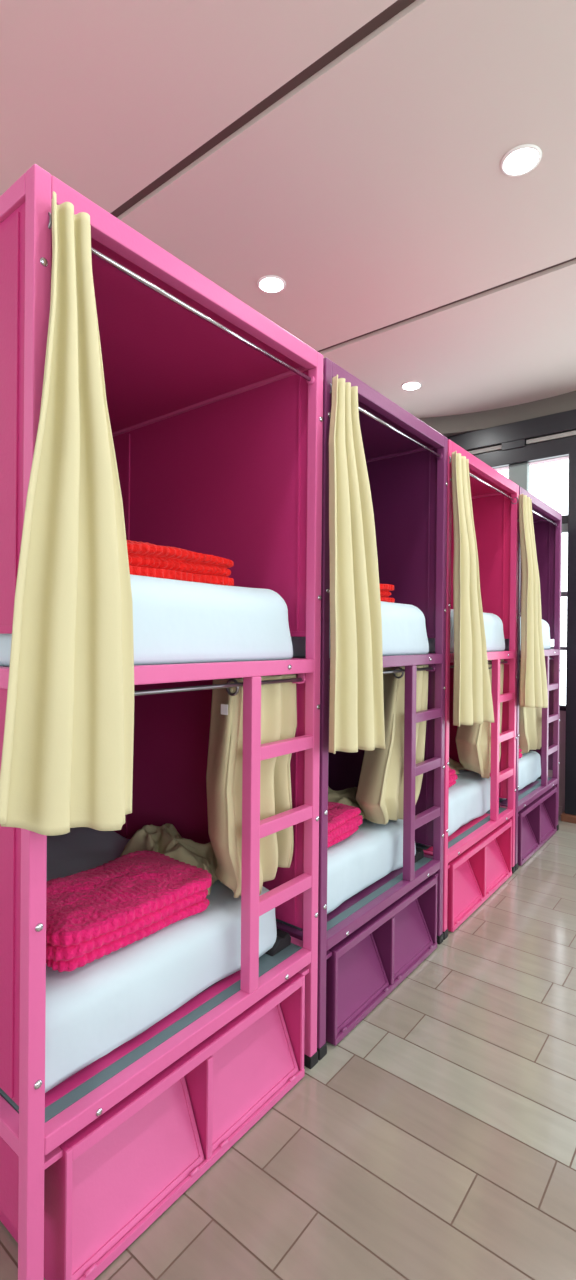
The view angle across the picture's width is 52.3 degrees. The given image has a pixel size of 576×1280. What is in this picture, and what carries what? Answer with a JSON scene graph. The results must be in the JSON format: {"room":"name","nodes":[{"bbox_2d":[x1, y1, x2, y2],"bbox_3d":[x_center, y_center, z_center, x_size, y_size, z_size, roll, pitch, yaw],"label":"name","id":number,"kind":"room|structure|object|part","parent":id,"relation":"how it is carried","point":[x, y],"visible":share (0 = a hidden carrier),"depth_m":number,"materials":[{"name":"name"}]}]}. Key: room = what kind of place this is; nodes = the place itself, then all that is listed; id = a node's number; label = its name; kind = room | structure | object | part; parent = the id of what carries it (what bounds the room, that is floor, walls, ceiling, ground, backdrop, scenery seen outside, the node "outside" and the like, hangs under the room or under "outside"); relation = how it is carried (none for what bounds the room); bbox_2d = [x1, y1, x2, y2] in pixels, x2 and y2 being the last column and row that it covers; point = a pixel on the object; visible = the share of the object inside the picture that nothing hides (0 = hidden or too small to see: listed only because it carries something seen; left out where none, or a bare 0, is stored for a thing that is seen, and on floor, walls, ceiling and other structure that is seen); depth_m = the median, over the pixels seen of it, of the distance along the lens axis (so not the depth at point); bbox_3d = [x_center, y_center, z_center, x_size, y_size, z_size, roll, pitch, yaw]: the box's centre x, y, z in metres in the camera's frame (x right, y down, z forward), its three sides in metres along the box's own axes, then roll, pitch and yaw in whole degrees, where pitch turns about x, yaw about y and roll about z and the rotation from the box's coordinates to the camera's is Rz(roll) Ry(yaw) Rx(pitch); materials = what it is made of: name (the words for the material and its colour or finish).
{"room":"dormitory","nodes":[
{"label":"dormitory","id":0,"kind":"room"},
{"bbox_2d":[0,0,575,417],"bbox_3d":[0.369,-1.881,0.985,5.722,0.084,7.665,1,0,38],"label":"ceiling","id":1,"kind":"structure","parent":0,"point":[376,188],"depth_m":2.24,"materials":[{"name":"paint"}]},
{"bbox_2d":[110,0,415,217],"bbox_3d":[0.708,-1.864,1.412,5.512,0.010,0.050,1,0,38],"label":"trim","id":2,"kind":"structure","parent":1,"relation":"attached to","point":[398,6],"depth_m":2.02,"materials":[{"name":"black metal"}]},
{"bbox_2d":[257,275,285,292],"bbox_3d":[-0.086,-1.852,3.053,0.149,0.015,0.149,1,0,38],"label":"recessed light","id":3,"kind":"object","parent":1,"relation":"in","point":[269,283],"visible":1,"depth_m":3.05,"materials":[{"name":"white"}]},
{"bbox_2d":[401,381,421,390],"bbox_3d":[0.897,-1.849,4.264,0.149,0.015,0.149,1,0,38],"label":"recessed light","id":4,"kind":"object","parent":1,"relation":"in","point":[411,385],"visible":1,"depth_m":4.25,"materials":[{"name":"white"}]},
{"bbox_2d":[317,257,575,351],"bbox_3d":[1.668,-1.861,2.624,5.512,0.010,0.050,1,0,38],"label":"trim","id":5,"kind":"structure","parent":1,"relation":"attached to","point":[575,257],"depth_m":3.23,"materials":[{"name":"black metal"}]},
{"bbox_2d":[500,144,541,176],"bbox_3d":[0.893,-1.839,2.250,0.149,0.015,0.149,1,0,38],"label":"recessed light","id":6,"kind":"object","parent":1,"relation":"in","point":[520,160],"visible":1,"depth_m":2.24,"materials":[{"name":"white"}]},
{"bbox_2d":[0,816,575,1279],"bbox_3d":[0.353,1.322,1.017,5.613,0.001,7.598,1,0,38],"label":"floor","id":7,"kind":"structure","parent":0,"point":[258,1211],"depth_m":1.53,"materials":[{"name":"brown wood"}]},
{"bbox_2d":[0,164,322,1279],"bbox_3d":[-0.940,0.206,2.050,1.933,2.197,0.939,1,0,38],"label":"bunk bed","id":8,"kind":"object","parent":7,"relation":"on","point":[215,408],"visible":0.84,"depth_m":1.57,"materials":[{"name":"pink paint"}]},
{"bbox_3d":[-1.220,0.068,1.700,1.852,0.041,0.030,1,0,38],"label":"rail","id":9,"kind":"part","parent":8,"relation":"part of","materials":[{"name":"pink metal"}]},
{"bbox_3d":[-1.228,0.959,1.704,1.852,0.036,0.030,1,0,38],"label":"rail","id":10,"kind":"part","parent":8,"relation":"part of","materials":[{"name":"pink metal"}]},
{"bbox_3d":[-1.230,1.062,1.703,1.852,0.147,0.013,1,0,38],"label":"panel","id":11,"kind":"part","parent":8,"relation":"part of","materials":[{"name":"pink wood"}]},
{"bbox_3d":[-1.224,0.490,1.701,1.852,0.804,0.013,1,0,38],"label":"panel","id":12,"kind":"part","parent":8,"relation":"part of","materials":[{"name":"pink wood"}]},
{"bbox_3d":[-1.216,-0.436,1.696,1.852,0.830,0.013,1,0,38],"label":"panel","id":13,"kind":"part","parent":8,"relation":"part of","materials":[{"name":"pink wood"}]},
{"bbox_3d":[-1.211,-0.872,1.695,1.852,0.042,0.035,1,0,38],"label":"rail","id":14,"kind":"part","parent":8,"relation":"part of","materials":[{"name":"pink metal"}]},
{"bbox_3d":[-0.481,0.202,1.114,0.035,2.169,0.035,1,0,38],"label":"post","id":15,"kind":"part","parent":8,"relation":"part of","materials":[{"name":"pink paint"}]},
{"bbox_2d":[0,191,133,835],"bbox_3d":[-0.421,-0.222,1.117,0.115,1.195,0.304,1,0,38],"label":"curtain","id":16,"kind":"object","parent":8,"relation":"hanging from","point":[67,760],"visible":1,"depth_m":1.09,"materials":[{"name":"beige fabric"}]},
{"bbox_3d":[-0.371,1.158,1.352,0.131,0.274,0.368,1,0,38],"label":"flap door","id":17,"kind":"part","parent":8,"relation":"part of","materials":[{"name":"pink paint"}]},
{"bbox_2d":[0,574,292,666],"bbox_3d":[-0.942,-0.058,2.028,1.829,0.216,0.824,1,0,38],"label":"mattress","id":18,"kind":"object","parent":8,"relation":"on","point":[175,621],"visible":0.4,"depth_m":1.48,"materials":[{"name":"white fabric"}]},
{"bbox_2d":[126,540,233,585],"bbox_3d":[-0.400,-0.210,1.671,0.312,0.100,0.476,1,0,38],"label":"folded blanket","id":19,"kind":"object","parent":18,"relation":"on","point":[145,559],"visible":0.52,"depth_m":1.57,"materials":[{"name":"red fabric"}]},
{"bbox_2d":[45,827,290,1092],"bbox_3d":[-0.959,0.839,2.059,1.801,0.206,0.853,1,0,38],"label":"mattress","id":20,"kind":"object","parent":8,"relation":"on","point":[93,1009],"visible":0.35,"depth_m":1.44,"materials":[{"name":"white fabric"}]},
{"bbox_2d":[46,850,211,971],"bbox_3d":[-0.473,0.689,1.553,0.343,0.110,0.484,1,0,38],"label":"folded blanket","id":21,"kind":"object","parent":20,"relation":"on","point":[92,914],"visible":0.85,"depth_m":1.48,"materials":[{"name":"pink fabric"}]},
{"bbox_3d":[-0.933,-0.870,2.048,1.898,0.019,0.907,1,0,38],"label":"roof panel","id":22,"kind":"part","parent":8,"relation":"part of","materials":[{"name":"pink wood"}]},
{"bbox_3d":[-0.210,0.970,1.470,0.035,0.036,0.863,1,0,38],"label":"rail","id":23,"kind":"part","parent":8,"relation":"part of","materials":[{"name":"pink metal"}]},
{"bbox_3d":[-0.193,-0.858,1.461,0.035,0.049,0.863,1,0,38],"label":"rail","id":24,"kind":"part","parent":8,"relation":"part of","materials":[{"name":"pink metal"}]},
{"bbox_3d":[-0.196,-0.798,1.464,0.011,0.012,0.876,1,0,38],"label":"curtain rod","id":25,"kind":"part","parent":8,"relation":"part of","materials":[{"name":"silver metal"}]},
{"bbox_2d":[120,674,296,897],"bbox_3d":[-0.316,0.423,1.892,0.637,0.641,0.311,1,0,35],"label":"curtain","id":26,"kind":"object","parent":8,"relation":"hanging from","point":[221,857],"visible":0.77,"depth_m":1.73,"materials":[{"name":"beige fabric"}]},
{"bbox_3d":[-0.653,-0.870,2.399,1.852,0.042,0.035,1,0,38],"label":"rail","id":27,"kind":"part","parent":8,"relation":"part of","materials":[{"name":"pink metal"}]},
{"bbox_3d":[-0.665,0.492,2.407,1.852,0.804,0.013,1,0,38],"label":"panel","id":28,"kind":"part","parent":8,"relation":"part of","materials":[{"name":"wood"}]},
{"bbox_3d":[-0.656,-0.434,2.402,1.852,0.830,0.013,1,0,38],"label":"panel","id":29,"kind":"part","parent":8,"relation":"part of","materials":[{"name":"pink metal"}]},
{"bbox_3d":[-0.224,0.121,1.483,0.011,0.012,0.876,1,0,38],"label":"curtain rod","id":30,"kind":"part","parent":8,"relation":"part of","materials":[{"name":"silver metal"}]},
{"bbox_3d":[-0.201,0.078,1.466,0.035,0.041,0.863,1,0,38],"label":"rail","id":31,"kind":"part","parent":8,"relation":"part of","materials":[{"name":"pink metal"}]},
{"bbox_3d":[-0.101,0.526,1.599,0.035,0.854,0.038,1,0,38],"label":"ladder rail","id":32,"kind":"part","parent":8,"relation":"part of","materials":[{"name":"pink metal"}]},
{"bbox_3d":[-0.131,1.159,1.654,0.131,0.274,0.368,1,0,38],"label":"flap door","id":33,"kind":"part","parent":8,"relation":"part of","materials":[{"name":"pink paint"}]},
{"bbox_3d":[-0.670,0.961,2.408,1.852,0.036,0.030,1,0,38],"label":"rail","id":34,"kind":"part","parent":8,"relation":"part of","materials":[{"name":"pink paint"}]},
{"bbox_2d":[306,375,314,384],"bbox_3d":[0.073,-0.797,1.804,0.025,0.025,0.021,1,0,38],"label":"curtain rod bracket","id":35,"kind":"object","parent":8,"relation":"attached to","point":[311,378],"depth_m":1.79,"materials":[{"name":"pink metal"}]},
{"bbox_3d":[0.076,0.203,1.818,0.035,2.169,0.035,1,0,38],"label":"post","id":36,"kind":"part","parent":8,"relation":"part of","materials":[{"name":"pink paint"}]},
{"bbox_2d":[0,823,575,1279],"bbox_3d":[0.339,1.385,1.000,5.722,0.125,7.665,1,0,38],"label":"grout","id":37,"kind":"object","parent":7,"relation":"attached to","point":[301,1127],"depth_m":1.50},
{"bbox_2d":[276,358,447,1059],"bbox_3d":[-0.353,0.208,2.791,1.933,2.197,0.937,1,0,38],"label":"bunk bed","id":38,"kind":"object","parent":7,"relation":"on","point":[372,941],"visible":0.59,"depth_m":2.38,"materials":[{"name":"purple paint"}]},
{"bbox_3d":[-0.640,0.961,2.446,1.852,0.036,0.030,1,0,38],"label":"rail","id":39,"kind":"part","parent":38,"relation":"part of","materials":[{"name":"metal"}]},
{"bbox_3d":[0.106,0.203,1.856,0.035,2.169,0.035,1,0,38],"label":"post","id":40,"kind":"part","parent":38,"relation":"part of","materials":[{"name":"purple paint"}]},
{"bbox_2d":[329,374,384,753],"bbox_3d":[0.203,-0.222,1.905,0.118,1.191,0.336,1,0,38],"label":"curtain","id":41,"kind":"object","parent":38,"relation":"hanging from","point":[356,702],"visible":0.99,"depth_m":1.84,"materials":[{"name":"beige fabric"}]},
{"bbox_2d":[291,601,428,657],"bbox_3d":[-0.354,-0.056,2.769,1.828,0.216,0.824,1,0,38],"label":"mattress","id":42,"kind":"object","parent":38,"relation":"on","point":[404,632],"visible":0.07,"depth_m":2.31,"materials":[{"name":"white fabric"}]},
{"bbox_2d":[379,584,394,602],"bbox_3d":[0.233,-0.207,2.473,0.312,0.099,0.421,1,0,38],"label":"folded blanket","id":43,"kind":"object","parent":42,"relation":"on","point":[384,588],"visible":0.07,"depth_m":2.48,"materials":[{"name":"red fabric"}]},
{"bbox_3d":[0.217,1.160,2.093,0.131,0.274,0.366,1,0,38],"label":"flap door","id":44,"kind":"part","parent":38,"relation":"part of","materials":[{"name":"purple paint"}]},
{"bbox_2d":[327,818,423,913],"bbox_3d":[-0.371,0.840,2.798,1.798,0.207,0.851,1,0,38],"label":"mattress","id":45,"kind":"object","parent":38,"relation":"on","point":[375,850],"visible":0.12,"depth_m":2.21,"materials":[{"name":"white fabric"},{"name":"foam"}]},
{"bbox_2d":[328,802,362,847],"bbox_3d":[0.062,0.693,2.213,0.308,0.107,0.454,1,0,33],"label":"folded blanket","id":46,"kind":"object","parent":45,"relation":"on","point":[344,820],"visible":0.24,"depth_m":2.21,"materials":[{"name":"pink fabric"}]},
{"bbox_2d":[328,665,427,823],"bbox_3d":[0.248,0.426,2.589,0.630,0.640,0.426,1,0,38],"label":"curtain","id":47,"kind":"object","parent":38,"relation":"hanging from","point":[379,793],"visible":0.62,"depth_m":2.37,"materials":[{"name":"beige fabric"}]},
{"bbox_3d":[0.363,0.123,2.224,0.011,0.012,0.874,1,0,38],"label":"curtain rod","id":48,"kind":"part","parent":38,"relation":"part of","materials":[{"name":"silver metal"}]},
{"bbox_3d":[-0.079,0.494,3.147,1.852,0.804,0.013,1,0,38],"label":"panel","id":49,"kind":"part","parent":38,"relation":"part of","materials":[{"name":"purple wood"}]},
{"bbox_3d":[0.377,0.972,2.211,0.035,0.036,0.861,1,0,38],"label":"rail","id":50,"kind":"part","parent":38,"relation":"part of","materials":[{"name":"metal"}]},
{"bbox_3d":[0.386,0.080,2.206,0.035,0.041,0.861,1,0,38],"label":"rail","id":51,"kind":"part","parent":38,"relation":"part of","materials":[{"name":"metal"}]},
{"bbox_3d":[0.394,-0.856,2.202,0.035,0.049,0.861,1,0,38],"label":"rail","id":52,"kind":"part","parent":38,"relation":"part of","materials":[{"name":"metal"}]},
{"bbox_3d":[-0.346,-0.868,2.788,1.898,0.019,0.905,1,0,38],"label":"roof panel","id":53,"kind":"part","parent":38,"relation":"part of","materials":[{"name":"purple metal"}]},
{"bbox_3d":[0.391,-0.796,2.204,0.011,0.012,0.874,1,0,38],"label":"curtain rod","id":54,"kind":"part","parent":38,"relation":"part of","materials":[{"name":"silver metal"}]},
{"bbox_3d":[-0.067,-0.868,3.139,1.852,0.042,0.035,1,0,38],"label":"rail","id":55,"kind":"part","parent":38,"relation":"part of","materials":[{"name":"metal"}]},
{"bbox_3d":[-0.070,-0.432,3.142,1.852,0.830,0.013,1,0,38],"label":"panel","id":56,"kind":"part","parent":38,"relation":"part of","materials":[{"name":"purple wood"}]},
{"bbox_3d":[0.485,0.527,2.339,0.035,0.854,0.038,1,0,38],"label":"ladder rail","id":57,"kind":"part","parent":38,"relation":"part of","materials":[{"name":"metal"}]},
{"bbox_3d":[0.455,1.161,2.394,0.131,0.274,0.366,1,0,38],"label":"flap door","id":58,"kind":"part","parent":38,"relation":"part of","materials":[{"name":"purple paint"}]},
{"bbox_3d":[0.662,0.205,2.558,0.035,2.169,0.035,1,0,38],"label":"post","id":59,"kind":"part","parent":38,"relation":"part of","materials":[{"name":"metal"}]},
{"bbox_2d":[415,439,518,939],"bbox_3d":[0.248,0.210,3.550,1.933,2.197,0.983,1,0,38],"label":"bunk bed","id":60,"kind":"object","parent":7,"relation":"on","point":[479,856],"visible":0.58,"depth_m":3.22,"materials":[{"name":"paint"}]},
{"bbox_3d":[-0.053,0.963,3.186,1.852,0.036,0.030,1,0,38],"label":"rail","id":61,"kind":"part","parent":60,"relation":"part of","materials":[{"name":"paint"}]},
{"bbox_3d":[0.693,0.205,2.597,0.035,2.169,0.035,1,0,38],"label":"post","id":62,"kind":"part","parent":60,"relation":"part of","materials":[{"name":"metal"}]},
{"bbox_2d":[415,770,499,846],"bbox_3d":[0.231,0.843,3.557,1.795,0.205,0.897,1,0,38],"label":"mattress","id":63,"kind":"object","parent":60,"relation":"on","point":[469,797],"visible":0.15,"depth_m":3.06,"materials":[{"name":"white fabric"},{"name":"foam"}]},
{"bbox_2d":[449,767,457,787],"bbox_3d":[0.654,0.701,2.962,0.311,0.094,0.464,1,0,31],"label":"folded blanket","id":64,"kind":"object","parent":63,"relation":"on","point":[452,776],"visible":0.09,"depth_m":3.00,"materials":[{"name":"pink fabric"}]},
{"bbox_2d":[428,609,504,652],"bbox_3d":[0.246,-0.054,3.528,1.829,0.216,0.870,1,0,38],"label":"mattress","id":65,"kind":"object","parent":60,"relation":"on","point":[493,625],"visible":0.09,"depth_m":3.10,"materials":[{"name":"white fabric"}]},
{"bbox_3d":[0.811,1.162,2.843,0.131,0.274,0.390,1,0,38],"label":"flap door","id":66,"kind":"part","parent":60,"relation":"part of","materials":[{"name":"paint"}]},
{"bbox_2d":[449,451,493,726],"bbox_3d":[0.823,-0.210,2.688,0.114,1.212,0.432,1,0,38],"label":"curtain","id":67,"kind":"object","parent":60,"relation":"hanging from","point":[472,695],"visible":1,"depth_m":2.58,"materials":[{"name":"beige fabric"}]},
{"bbox_2d":[449,659,503,777],"bbox_3d":[0.852,0.430,3.375,0.660,0.646,0.422,1,0,38],"label":"curtain","id":68,"kind":"object","parent":60,"relation":"hanging from","point":[473,742],"visible":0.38,"depth_m":3.15,"materials":[{"name":"beige fabric"}]},
{"bbox_3d":[0.537,0.496,3.923,1.852,0.804,0.013,1,0,38],"label":"panel","id":69,"kind":"part","parent":60,"relation":"part of","materials":[{"name":"pink wood"}]},
{"bbox_3d":[0.255,-0.866,3.547,1.898,0.019,0.951,1,0,38],"label":"roof panel","id":70,"kind":"part","parent":60,"relation":"part of","materials":[{"name":"pink wood"}]},
{"bbox_3d":[0.965,0.125,2.982,0.011,0.012,0.920,1,0,38],"label":"curtain rod","id":71,"kind":"part","parent":60,"relation":"part of","materials":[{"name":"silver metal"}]},
{"bbox_3d":[0.548,-0.866,3.916,1.852,0.042,0.035,1,0,38],"label":"rail","id":72,"kind":"part","parent":60,"relation":"part of","materials":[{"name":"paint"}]},
{"bbox_3d":[0.979,0.974,2.969,0.035,0.036,0.907,1,0,38],"label":"rail","id":73,"kind":"part","parent":60,"relation":"part of","materials":[{"name":"metal"}]},
{"bbox_3d":[0.545,-0.430,3.919,1.852,0.830,0.013,1,0,38],"label":"panel","id":74,"kind":"part","parent":60,"relation":"part of","materials":[{"name":"pink wood"}]},
{"bbox_3d":[0.987,0.082,2.965,0.035,0.041,0.907,1,0,38],"label":"rail","id":75,"kind":"part","parent":60,"relation":"part of","materials":[{"name":"metal"}]},
{"bbox_3d":[0.995,-0.854,2.961,0.035,0.049,0.907,1,0,38],"label":"rail","id":76,"kind":"part","parent":60,"relation":"part of","materials":[{"name":"metal"}]},
{"bbox_3d":[0.992,-0.794,2.963,0.011,0.012,0.920,1,0,38],"label":"curtain rod","id":77,"kind":"part","parent":60,"relation":"part of","materials":[{"name":"silver metal"}]},
{"bbox_3d":[1.101,0.529,3.116,0.035,0.854,0.038,1,0,38],"label":"ladder rail","id":78,"kind":"part","parent":60,"relation":"part of","materials":[{"name":"paint"}]},
{"bbox_3d":[1.064,1.162,3.162,0.131,0.274,0.390,1,0,38],"label":"flap door","id":79,"kind":"part","parent":60,"relation":"part of","materials":[{"name":"paint"}]},
{"bbox_3d":[1.278,0.207,3.335,0.035,2.169,0.035,1,0,38],"label":"post","id":80,"kind":"part","parent":60,"relation":"part of","materials":[{"name":"metal"}]},
{"bbox_2d":[500,486,561,870],"bbox_3d":[0.853,0.212,4.313,1.933,2.197,0.945,1,0,38],"label":"bunk bed","id":81,"kind":"object","parent":7,"relation":"on","point":[537,803],"visible":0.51,"depth_m":4.00,"materials":[{"name":"purple paint"}]},
{"bbox_3d":[1.309,0.207,3.374,0.035,2.169,0.035,1,0,38],"label":"post","id":82,"kind":"part","parent":81,"relation":"part of","materials":[{"name":"metal"}]},
{"bbox_2d":[499,751,540,800],"bbox_3d":[0.832,0.844,4.321,1.803,0.207,0.860,1,0,38],"label":"mattress","id":83,"kind":"object","parent":81,"relation":"on","point":[529,771],"visible":0.05,"depth_m":3.84,"materials":[{"name":"white fabric"}]},
{"bbox_2d":[504,617,550,650],"bbox_3d":[0.851,-0.052,4.291,1.828,0.217,0.831,1,0,38],"label":"mattress","id":84,"kind":"object","parent":81,"relation":"on","point":[545,626],"visible":0.08,"depth_m":3.92,"materials":[{"name":"white fabric"}]},
{"bbox_2d":[511,494,547,707],"bbox_3d":[1.418,-0.200,3.436,0.121,1.229,0.476,1,0,38],"label":"curtain","id":85,"kind":"object","parent":81,"relation":"hanging from","point":[533,679],"visible":0.98,"depth_m":3.30,"materials":[{"name":"beige fabric"}]},
{"bbox_3d":[1.421,1.163,3.613,0.131,0.274,0.371,1,0,38],"label":"flap door","id":86,"kind":"part","parent":81,"relation":"part of","materials":[{"name":"purple paint"}]},
{"bbox_2d":[519,658,541,753],"bbox_3d":[1.456,0.430,4.018,0.524,0.642,0.578,1,0,38],"label":"curtain","id":87,"kind":"object","parent":81,"relation":"hanging from","point":[530,719],"visible":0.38,"depth_m":3.79,"materials":[{"name":"beige fabric"}]},
{"bbox_3d":[1.138,-0.429,4.667,1.852,0.830,0.013,1,0,38],"label":"panel","id":88,"kind":"part","parent":81,"relation":"part of","materials":[{"name":"purple wood"}]},
{"bbox_3d":[1.583,0.976,3.732,0.035,0.036,0.869,1,0,38],"label":"rail","id":89,"kind":"part","parent":81,"relation":"part of","materials":[{"name":"purple metal"}]},
{"bbox_3d":[1.591,0.084,3.728,0.035,0.041,0.869,1,0,38],"label":"rail","id":90,"kind":"part","parent":81,"relation":"part of","materials":[{"name":"metal"}]},
{"bbox_3d":[1.600,-0.852,3.723,0.035,0.049,0.869,1,0,38],"label":"rail","id":91,"kind":"part","parent":81,"relation":"part of","materials":[{"name":"metal"}]},
{"bbox_3d":[1.130,0.497,4.671,1.852,0.804,0.013,1,0,38],"label":"panel","id":92,"kind":"part","parent":81,"relation":"part of","materials":[{"name":"purple wood"}]},
{"bbox_3d":[0.860,-0.864,4.310,1.898,0.019,0.914,1,0,38],"label":"roof panel","id":93,"kind":"part","parent":81,"relation":"part of","materials":[{"name":"purple metal"}]},
{"bbox_3d":[1.141,-0.864,4.664,1.852,0.042,0.035,1,0,38],"label":"rail","id":94,"kind":"part","parent":81,"relation":"part of","materials":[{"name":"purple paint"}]},
{"bbox_3d":[1.693,0.531,3.864,0.035,0.854,0.038,1,0,38],"label":"ladder rail","id":95,"kind":"part","parent":81,"relation":"part of","materials":[{"name":"purple paint"}]},
{"bbox_3d":[1.596,-0.793,3.726,0.011,0.012,0.882,1,0,38],"label":"curtain rod","id":96,"kind":"part","parent":81,"relation":"part of","materials":[{"name":"silver metal"}]},
{"bbox_3d":[1.662,1.164,3.917,0.131,0.274,0.371,1,0,38],"label":"flap door","id":97,"kind":"part","parent":81,"relation":"part of","materials":[{"name":"purple paint"}]},
{"bbox_3d":[1.871,0.209,4.083,0.035,2.169,0.035,1,0,38],"label":"post","id":98,"kind":"part","parent":81,"relation":"part of","materials":[{"name":"purple metal"}]},
{"bbox_2d":[494,456,568,811],"bbox_3d":[2.701,-0.179,3.955,5.512,3.016,0.105,1,0,38],"label":"wall","id":99,"kind":"structure","parent":0,"point":[562,723],"depth_m":4.40,"materials":[{"name":"paint"}]},
{"bbox_2d":[418,391,575,436],"bbox_3d":[2.294,-1.760,3.415,5.722,0.145,1.464,1,0,38],"label":"trim","id":100,"kind":"structure","parent":99,"relation":"attached to","point":[450,425],"depth_m":4.67,"materials":[{"name":"paint"}]},
{"bbox_2d":[447,409,575,468],"bbox_3d":[2.673,-1.529,3.897,5.512,0.315,0.068,1,0,38],"label":"window frame","id":101,"kind":"structure","parent":99,"relation":"attached to","point":[512,437],"depth_m":4.54,"materials":[{"name":"black metal"}]},
{"bbox_2d":[468,430,575,454],"bbox_3d":[2.674,-1.522,3.899,5.512,0.032,0.023,1,0,38],"label":"trim","id":102,"kind":"structure","parent":99,"relation":"attached to","point":[571,433],"depth_m":4.50,"materials":[{"name":"grey"}]},
{"bbox_2d":[509,462,567,710],"bbox_3d":[1.488,-0.433,4.885,1.611,1.908,0.074,1,0,38],"label":"window","id":103,"kind":"structure","parent":99,"relation":"in","point":[518,473],"depth_m":4.58,"materials":[{"name":"clear glass"}]},
{"bbox_2d":[558,806,562,815],"bbox_3d":[1.273,1.274,5.009,1.995,0.074,0.013,1,0,38],"label":"baseboard","id":104,"kind":"structure","parent":99,"relation":"attached to","point":[560,808],"depth_m":4.39,"materials":[{"name":"paint"}]},
{"bbox_2d":[561,450,575,823],"bbox_3d":[2.612,-0.022,3.916,1.401,2.701,0.194,1,0,38],"label":"door","id":105,"kind":"structure","parent":99,"relation":"in","point":[569,815],"depth_m":4.26,"materials":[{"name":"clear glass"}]}
]}

